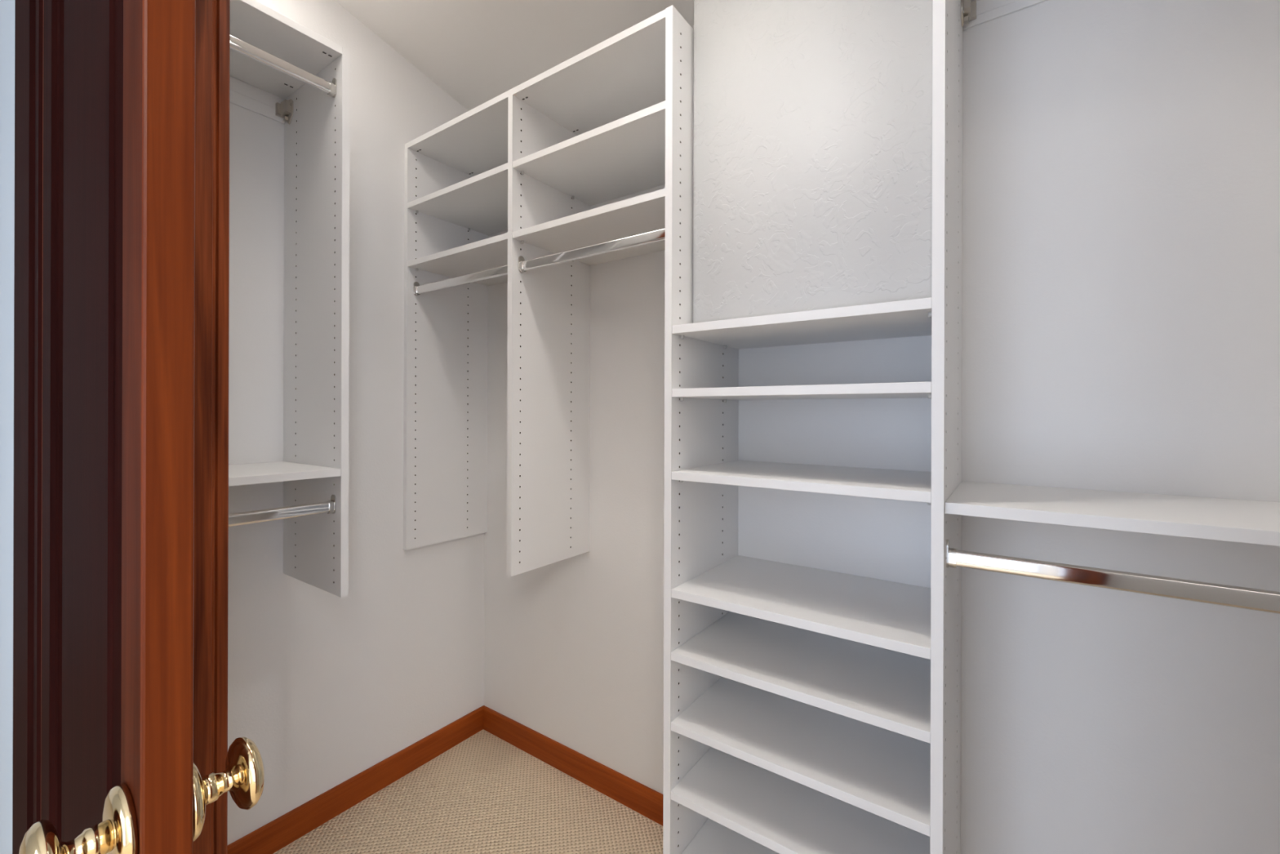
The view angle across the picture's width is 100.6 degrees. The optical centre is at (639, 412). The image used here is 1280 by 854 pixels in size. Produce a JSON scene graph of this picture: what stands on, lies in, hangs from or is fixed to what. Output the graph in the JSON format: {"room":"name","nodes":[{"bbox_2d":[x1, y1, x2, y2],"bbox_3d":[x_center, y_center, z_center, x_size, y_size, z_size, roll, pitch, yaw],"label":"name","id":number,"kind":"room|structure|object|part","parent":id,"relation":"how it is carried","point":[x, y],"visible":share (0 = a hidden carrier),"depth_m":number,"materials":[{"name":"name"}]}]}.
{"room":"walk-in closet","nodes":[
{"label":"walk-in closet","id":0,"kind":"room"},
{"bbox_2d":[0,0,14,853],"bbox_3d":[-0.503,-0.112,0.635,6.400,2.800,0.173,0,0,35],"label":"wall","id":1,"kind":"structure","parent":0,"point":[6,6],"depth_m":1.11,"materials":[{"name":"white paint"}]},
{"bbox_2d":[12,0,43,853],"bbox_3d":[-0.905,0.212,0.796,0.190,2.150,0.027,0,0,35],"label":"trim","id":2,"kind":"structure","parent":1,"relation":"attached to","point":[28,14],"depth_m":0.77,"materials":[{"name":"brown wood"}]},
{"bbox_2d":[40,0,213,853],"bbox_3d":[-0.774,0.257,0.814,0.030,2.060,0.190,0,0,35],"label":"trim","id":3,"kind":"structure","parent":1,"relation":"attached to","point":[204,8],"depth_m":0.88,"materials":[{"name":"brown wood"}]},
{"bbox_2d":[18,0,264,853],"bbox_3d":[-0.609,0.259,0.601,0.504,2.033,0.160,0,0,35],"label":"door","id":4,"kind":"structure","parent":1,"relation":"in","point":[119,774],"depth_m":0.51,"materials":[{"name":"brown wood"}]},
{"bbox_3d":[-0.468,0.361,0.433,0.067,0.067,0.049,0,0,35],"label":"knob","id":5,"kind":"part","parent":4,"relation":"part of","materials":[{"name":"gold metal"}]},
{"bbox_3d":[-0.404,0.361,0.523,0.067,0.067,0.049,0,0,35],"label":"knob","id":6,"kind":"part","parent":4,"relation":"part of","materials":[{"name":"gold metal"}]},
{"bbox_2d":[210,0,230,853],"bbox_3d":[-0.746,0.223,0.927,0.082,2.130,0.024,0,0,35],"label":"trim","id":7,"kind":"structure","parent":1,"relation":"attached to","point":[221,8],"depth_m":0.90,"materials":[{"name":"brown wood"}]},
{"bbox_2d":[227,0,484,844],"bbox_3d":[-0.992,-0.083,1.760,0.100,2.740,1.095,0,0,35],"label":"wall","id":8,"kind":"structure","parent":0,"point":[326,686],"depth_m":1.75,"materials":[{"name":"white paint"}]},
{"bbox_2d":[228,0,350,597],"bbox_3d":[-1.011,-0.234,1.341,0.350,1.425,0.373,0,0,35],"label":"closet","id":9,"kind":"object","parent":8,"relation":"attached to","point":[282,70],"visible":0.52,"depth_m":1.43,"materials":[{"name":"white laminate"}]},
{"bbox_3d":[-1.149,-0.892,1.441,0.006,0.072,0.333,0,0,35],"label":"hang rail","id":10,"kind":"part","parent":9,"relation":"part of","materials":[{"name":"white plastic"}]},
{"bbox_3d":[-0.901,0.246,1.262,0.015,0.030,0.329,0,0,35],"label":"hanging rod","id":11,"kind":"part","parent":9,"relation":"part of","materials":[{"name":"silver metal"}]},
{"bbox_3d":[-0.900,-0.848,1.263,0.015,0.030,0.329,0,0,35],"label":"hanging rod","id":12,"kind":"part","parent":9,"relation":"part of","materials":[{"name":"silver metal"}]},
{"bbox_2d":[228,461,340,486],"bbox_3d":[-1.013,0.155,1.341,0.349,0.019,0.334,0,0,35],"label":"shelf","id":13,"kind":"object","parent":9,"relation":"attached to","point":[239,474],"depth_m":1.34,"materials":[{"name":"white laminate"}]},
{"bbox_3d":[-1.009,-0.937,1.341,0.350,0.019,0.335,0,0,35],"label":"panel","id":14,"kind":"part","parent":9,"relation":"part of","materials":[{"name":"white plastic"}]},
{"bbox_3d":[-0.909,-0.234,1.486,0.350,1.425,0.019,0,0,35],"label":"panel","id":15,"kind":"part","parent":9,"relation":"part of","materials":[{"name":"white laminate"}]},
{"bbox_2d":[227,705,484,853],"bbox_3d":[-0.950,1.243,1.727,0.012,0.089,1.095,0,0,35],"label":"baseboard","id":16,"kind":"structure","parent":8,"relation":"attached to","point":[270,837],"depth_m":1.74,"materials":[{"name":"brown wood"}]},
{"bbox_2d":[272,728,662,853],"bbox_3d":[-0.821,1.327,0.192,6.400,0.080,3.650,0,0,35],"label":"floor","id":17,"kind":"structure","parent":0,"point":[485,793],"depth_m":1.69,"materials":[{"name":"carpet"}]},
{"bbox_2d":[662,0,963,853],"bbox_3d":[0.395,0.175,1.223,0.568,2.232,0.363,0,0,35],"label":"tower","id":18,"kind":"object","parent":17,"relation":"on","point":[807,710],"visible":0.91,"depth_m":1.16,"materials":[{"name":"white laminate"}]},
{"bbox_3d":[0.171,0.175,1.382,0.019,2.232,0.363,0,0,35],"label":"panel","id":19,"kind":"part","parent":18,"relation":"part of","materials":[{"name":"white plastic"}]},
{"bbox_3d":[0.392,1.064,1.223,0.530,0.019,0.362,0,0,35],"label":"shelf","id":20,"kind":"part","parent":18,"relation":"part of","materials":[{"name":"white laminate"}]},
{"bbox_3d":[0.393,0.886,1.223,0.530,0.019,0.362,0,0,35],"label":"shelf","id":21,"kind":"part","parent":18,"relation":"part of","materials":[{"name":"white laminate"}]},
{"bbox_3d":[0.393,0.727,1.223,0.530,0.019,0.362,0,0,35],"label":"shelf","id":22,"kind":"part","parent":18,"relation":"part of","materials":[{"name":"white laminate"}]},
{"bbox_3d":[0.394,0.565,1.223,0.530,0.019,0.362,0,0,35],"label":"shelf","id":23,"kind":"part","parent":18,"relation":"part of","materials":[{"name":"white laminate"}]},
{"bbox_3d":[0.394,0.419,1.223,0.530,0.019,0.362,0,0,35],"label":"shelf","id":24,"kind":"part","parent":18,"relation":"part of","materials":[{"name":"white plastic"}]},
{"bbox_3d":[0.395,0.147,1.223,0.530,0.019,0.362,0,0,35],"label":"shelf","id":25,"kind":"part","parent":18,"relation":"part of","materials":[{"name":"white laminate"}]},
{"bbox_3d":[0.396,-0.044,1.223,0.530,0.019,0.362,0,0,35],"label":"shelf","id":26,"kind":"part","parent":18,"relation":"part of","materials":[{"name":"white plastic"}]},
{"bbox_3d":[0.396,-0.190,1.223,0.530,0.019,0.362,0,0,35],"label":"shelf","id":27,"kind":"part","parent":18,"relation":"part of","materials":[{"name":"white laminate"}]},
{"bbox_3d":[0.619,0.176,1.064,0.019,2.232,0.363,0,0,35],"label":"panel","id":28,"kind":"part","parent":18,"relation":"part of","materials":[{"name":"white plastic"}]},
{"bbox_2d":[335,0,693,111],"bbox_3d":[0.191,-1.330,0.984,2.920,0.358,1.195,0,0,35],"label":"ceiling","id":29,"kind":"structure","parent":0,"point":[477,51],"depth_m":1.74,"materials":[{"name":"white paint"}]},
{"bbox_2d":[693,0,933,323],"bbox_3d":[0.422,-0.729,1.256,0.525,1.040,0.280,0,0,35],"label":"wall","id":30,"kind":"structure","parent":0,"point":[812,133],"depth_m":1.13,"materials":[{"name":"grey paint"}]},
{"bbox_2d":[484,0,1279,853],"bbox_3d":[0.504,0.044,1.431,2.920,2.495,0.100,0,0,35],"label":"wall","id":31,"kind":"structure","parent":0,"point":[1121,158],"depth_m":1.10,"materials":[{"name":"white paint"}]},
{"bbox_2d":[403,9,665,576],"bbox_3d":[-0.284,-0.232,1.712,1.107,1.440,0.352,0,0,35],"label":"closet","id":32,"kind":"object","parent":31,"relation":"attached to","point":[531,161],"visible":0.97,"depth_m":1.72,"materials":[{"name":"white laminate"}]},
{"bbox_3d":[-0.727,-0.223,2.027,0.019,1.421,0.352,0,0,35],"label":"panel","id":33,"kind":"part","parent":32,"relation":"part of","materials":[{"name":"white laminate"}]},
{"bbox_2d":[407,232,507,285],"bbox_3d":[-0.503,-0.523,1.869,0.528,0.019,0.351,0,0,35],"label":"shelf","id":34,"kind":"object","parent":32,"relation":"attached to","point":[491,252],"depth_m":1.82,"materials":[{"name":"white laminate"}]},
{"bbox_2d":[407,163,507,235],"bbox_3d":[-0.502,-0.730,1.869,0.528,0.019,0.351,0,0,35],"label":"shelf","id":35,"kind":"object","parent":32,"relation":"attached to","point":[477,205],"depth_m":1.85,"materials":[{"name":"white laminate"}]},
{"bbox_3d":[-0.585,-0.436,1.753,0.523,0.030,0.015,0,0,35],"label":"hanging rod","id":36,"kind":"part","parent":32,"relation":"part of","materials":[{"name":"silver metal"}]},
{"bbox_3d":[-0.282,-0.942,1.712,1.106,0.019,0.352,0,0,35],"label":"panel","id":37,"kind":"part","parent":32,"relation":"part of","materials":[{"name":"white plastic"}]},
{"bbox_3d":[-0.281,-0.225,1.710,0.019,1.415,0.352,0,0,35],"label":"divider panel","id":38,"kind":"part","parent":32,"relation":"part of","materials":[{"name":"white laminate"}]},
{"bbox_2d":[512,188,665,265],"bbox_3d":[-0.052,-0.520,1.548,0.539,0.019,0.351,0,0,35],"label":"shelf","id":39,"kind":"object","parent":32,"relation":"attached to","point":[646,212],"depth_m":1.49,"materials":[{"name":"white laminate"}]},
{"bbox_2d":[512,100,665,205],"bbox_3d":[-0.051,-0.726,1.548,0.539,0.019,0.351,0,0,35],"label":"shelf","id":40,"kind":"object","parent":32,"relation":"attached to","point":[625,156],"depth_m":1.53,"materials":[{"name":"white laminate"}]},
{"bbox_3d":[-0.134,-0.435,1.433,0.534,0.030,0.015,0,0,35],"label":"hanging rod","id":41,"kind":"part","parent":32,"relation":"part of","materials":[{"name":"silver metal"}]},
{"bbox_2d":[483,706,663,825],"bbox_3d":[-0.185,1.245,1.849,1.096,0.089,0.012,0,0,35],"label":"baseboard","id":42,"kind":"structure","parent":31,"relation":"attached to","point":[642,799],"depth_m":1.86,"materials":[{"name":"brown wood"}]},
{"bbox_2d":[944,0,1279,613],"bbox_3d":[1.036,-0.223,0.768,1.003,1.432,0.363,0,0,35],"label":"closet","id":43,"kind":"object","parent":31,"relation":"attached to","point":[1242,521],"visible":1,"depth_m":0.85,"materials":[{"name":"white laminate"}]},
{"bbox_3d":[1.134,-0.891,0.919,0.982,0.052,0.006,0,0,35],"label":"hang rail","id":44,"kind":"part","parent":43,"relation":"part of","materials":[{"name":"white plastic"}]},
{"bbox_2d":[944,481,1279,546],"bbox_3d":[1.031,0.167,0.778,0.983,0.020,0.351,0,0,35],"label":"shelf","id":45,"kind":"object","parent":43,"relation":"attached to","point":[1242,521],"depth_m":0.86,"materials":[{"name":"white laminate"}]},
{"bbox_3d":[0.952,0.260,0.667,0.978,0.030,0.015,0,0,35],"label":"hanging rod","id":46,"kind":"part","parent":43,"relation":"part of","materials":[{"name":"silver metal"}]}
]}

